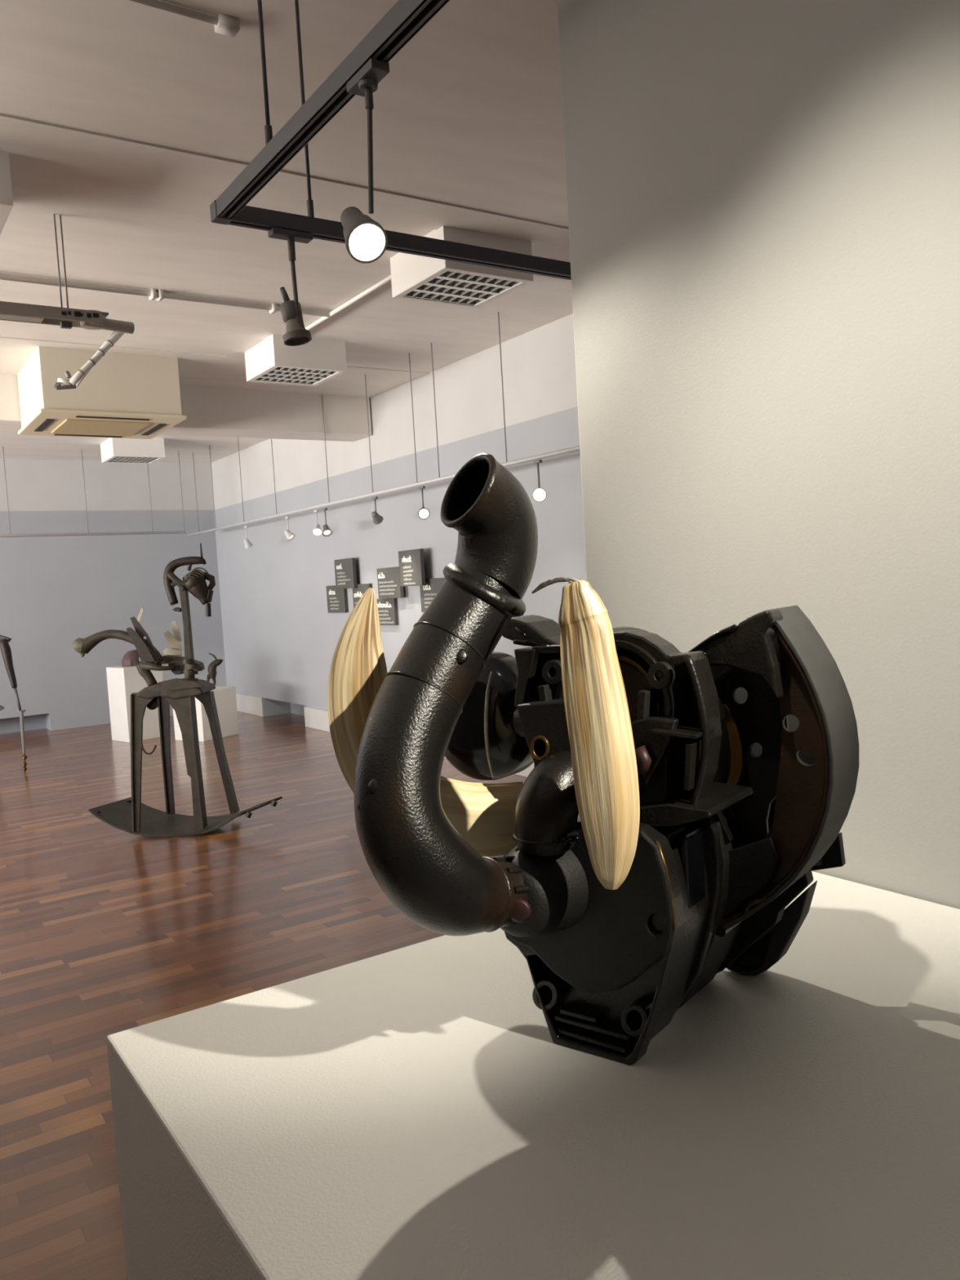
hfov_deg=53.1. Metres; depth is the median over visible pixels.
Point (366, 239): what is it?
spotlight
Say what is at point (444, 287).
grille
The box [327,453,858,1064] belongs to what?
sculpture
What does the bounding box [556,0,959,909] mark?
wall partition
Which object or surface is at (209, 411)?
beam
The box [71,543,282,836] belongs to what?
horse sculpture
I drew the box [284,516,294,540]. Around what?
spotlight
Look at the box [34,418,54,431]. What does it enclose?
outlet
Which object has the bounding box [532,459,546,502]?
spotlight
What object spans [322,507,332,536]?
spotlight
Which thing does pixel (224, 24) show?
conduit
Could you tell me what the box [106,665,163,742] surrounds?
plinth
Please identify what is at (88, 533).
rail
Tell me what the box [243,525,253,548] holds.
spotlight
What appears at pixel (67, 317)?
track
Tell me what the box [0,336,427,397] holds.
beam
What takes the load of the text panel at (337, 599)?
attached to the wall at (281, 637)
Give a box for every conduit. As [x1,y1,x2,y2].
[0,273,329,316]
[128,0,239,37]
[305,274,391,329]
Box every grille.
[51,418,150,435]
[107,457,158,462]
[255,367,337,384]
[404,271,519,305]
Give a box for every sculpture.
[0,635,27,773]
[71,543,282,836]
[121,649,141,666]
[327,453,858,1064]
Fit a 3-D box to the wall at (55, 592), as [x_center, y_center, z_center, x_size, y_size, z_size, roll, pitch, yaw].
[-7.562,-0.281,9.733,10.330,3.150,0.400,-6,4,-34]
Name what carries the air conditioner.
attached to the ceiling
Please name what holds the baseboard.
attached to the wall at (281, 637)
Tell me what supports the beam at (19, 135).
attached to the ceiling
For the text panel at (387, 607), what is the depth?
8.56 m
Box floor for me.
[0,711,579,1279]
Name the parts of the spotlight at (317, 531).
bulb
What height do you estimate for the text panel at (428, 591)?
0.277 m
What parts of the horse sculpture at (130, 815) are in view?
wing blade, wing blade, leg, wing blade, underbody knob, rocker plate, leg, wing blade, wing blade, wing blade, plate, plate, leg, leg, rocker rod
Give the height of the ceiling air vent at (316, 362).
0.202 m
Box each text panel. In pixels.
[325,585,348,613]
[333,557,357,589]
[352,583,372,608]
[376,598,398,625]
[377,566,404,599]
[398,548,425,586]
[419,577,445,612]
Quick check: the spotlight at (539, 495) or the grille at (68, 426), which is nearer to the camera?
the spotlight at (539, 495)
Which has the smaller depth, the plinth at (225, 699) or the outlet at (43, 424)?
the outlet at (43, 424)
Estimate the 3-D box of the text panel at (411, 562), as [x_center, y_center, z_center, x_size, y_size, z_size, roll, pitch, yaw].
[-0.539,-0.605,8.050,0.118,0.299,0.365,-6,4,-34]
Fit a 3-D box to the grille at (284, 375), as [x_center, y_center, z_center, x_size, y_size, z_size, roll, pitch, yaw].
[-1.283,-1.865,6.702,0.455,0.050,0.484,-6,4,-34]
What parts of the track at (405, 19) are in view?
suspension rod, suspension rod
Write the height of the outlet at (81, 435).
0.008 m
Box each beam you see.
[0,113,569,253]
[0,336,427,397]
[0,373,371,441]
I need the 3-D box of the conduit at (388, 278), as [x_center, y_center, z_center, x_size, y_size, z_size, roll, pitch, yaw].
[-0.808,-1.988,5.723,0.025,0.026,1.570,-6,4,-34]
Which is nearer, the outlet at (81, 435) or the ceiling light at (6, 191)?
the ceiling light at (6, 191)
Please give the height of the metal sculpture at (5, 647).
1.275 m
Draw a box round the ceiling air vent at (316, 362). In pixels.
[244,333,346,386]
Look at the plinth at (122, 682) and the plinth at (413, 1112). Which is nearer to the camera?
the plinth at (413, 1112)
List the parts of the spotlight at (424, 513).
stem, bulb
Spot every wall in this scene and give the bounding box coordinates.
[0,458,226,733]
[211,313,586,716]
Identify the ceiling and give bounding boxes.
[0,0,573,462]
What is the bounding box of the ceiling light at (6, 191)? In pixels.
[0,151,13,234]
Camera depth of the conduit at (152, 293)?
5.27 m
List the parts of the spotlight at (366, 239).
bulb, stem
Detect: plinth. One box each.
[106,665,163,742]
[106,871,959,1279]
[173,686,239,742]
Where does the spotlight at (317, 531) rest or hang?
hanging from the rail at (574, 448)
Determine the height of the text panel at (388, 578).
0.270 m
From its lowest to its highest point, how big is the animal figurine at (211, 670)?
0.383 m
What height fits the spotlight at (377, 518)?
0.218 m
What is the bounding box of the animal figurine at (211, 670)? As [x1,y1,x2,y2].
[206,653,222,685]
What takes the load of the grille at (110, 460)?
attached to the ceiling light at (117, 451)
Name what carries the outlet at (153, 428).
attached to the air conditioner
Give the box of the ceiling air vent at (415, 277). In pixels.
[390,226,533,308]
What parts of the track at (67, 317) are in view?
suspension rod, suspension rod, pipe arm, pipe arm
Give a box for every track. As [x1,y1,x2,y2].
[0,213,134,390]
[209,0,571,279]
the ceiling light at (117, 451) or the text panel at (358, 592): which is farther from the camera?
the ceiling light at (117, 451)
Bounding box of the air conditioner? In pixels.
[17,346,186,439]
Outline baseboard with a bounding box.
[235,693,533,777]
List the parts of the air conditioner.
cassette panel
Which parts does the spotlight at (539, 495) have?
stem, bulb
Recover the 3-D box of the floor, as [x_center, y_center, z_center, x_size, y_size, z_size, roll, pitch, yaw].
[-2.756,1.445,3.603,11.200,0.100,17.000,-6,4,-34]
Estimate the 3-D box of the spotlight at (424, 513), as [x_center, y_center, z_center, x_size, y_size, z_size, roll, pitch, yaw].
[-0.411,-1.007,7.067,0.086,0.245,0.108,-3,4,9]
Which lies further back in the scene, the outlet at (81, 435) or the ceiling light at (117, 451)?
the ceiling light at (117, 451)
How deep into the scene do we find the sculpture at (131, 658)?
10.04 m
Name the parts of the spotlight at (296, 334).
handle, stem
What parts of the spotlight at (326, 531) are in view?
stem, bulb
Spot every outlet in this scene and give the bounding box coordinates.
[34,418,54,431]
[53,434,122,437]
[75,415,150,420]
[141,423,166,435]
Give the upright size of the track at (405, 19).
0.687 m
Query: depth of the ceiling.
3.83 m
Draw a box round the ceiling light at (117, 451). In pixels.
[100,437,164,463]
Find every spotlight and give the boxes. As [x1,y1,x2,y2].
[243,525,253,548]
[267,227,313,346]
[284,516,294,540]
[312,510,322,535]
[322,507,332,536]
[340,57,389,263]
[371,496,383,524]
[417,485,430,519]
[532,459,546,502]
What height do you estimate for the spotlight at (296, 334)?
0.304 m
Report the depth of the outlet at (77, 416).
6.56 m
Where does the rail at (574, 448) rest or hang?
hanging from the ceiling
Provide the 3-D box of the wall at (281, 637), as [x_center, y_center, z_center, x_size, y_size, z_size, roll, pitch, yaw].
[1.261,-0.555,5.838,0.400,3.150,16.300,-6,4,-34]
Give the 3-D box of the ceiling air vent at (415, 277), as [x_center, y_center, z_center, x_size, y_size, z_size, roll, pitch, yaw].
[-0.099,-1.899,4.930,0.524,0.202,0.524,-6,4,-34]
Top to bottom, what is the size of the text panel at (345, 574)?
0.281 m
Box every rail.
[0,446,186,537]
[187,311,579,536]
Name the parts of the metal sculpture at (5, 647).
hip plate, leg, thin rod, leg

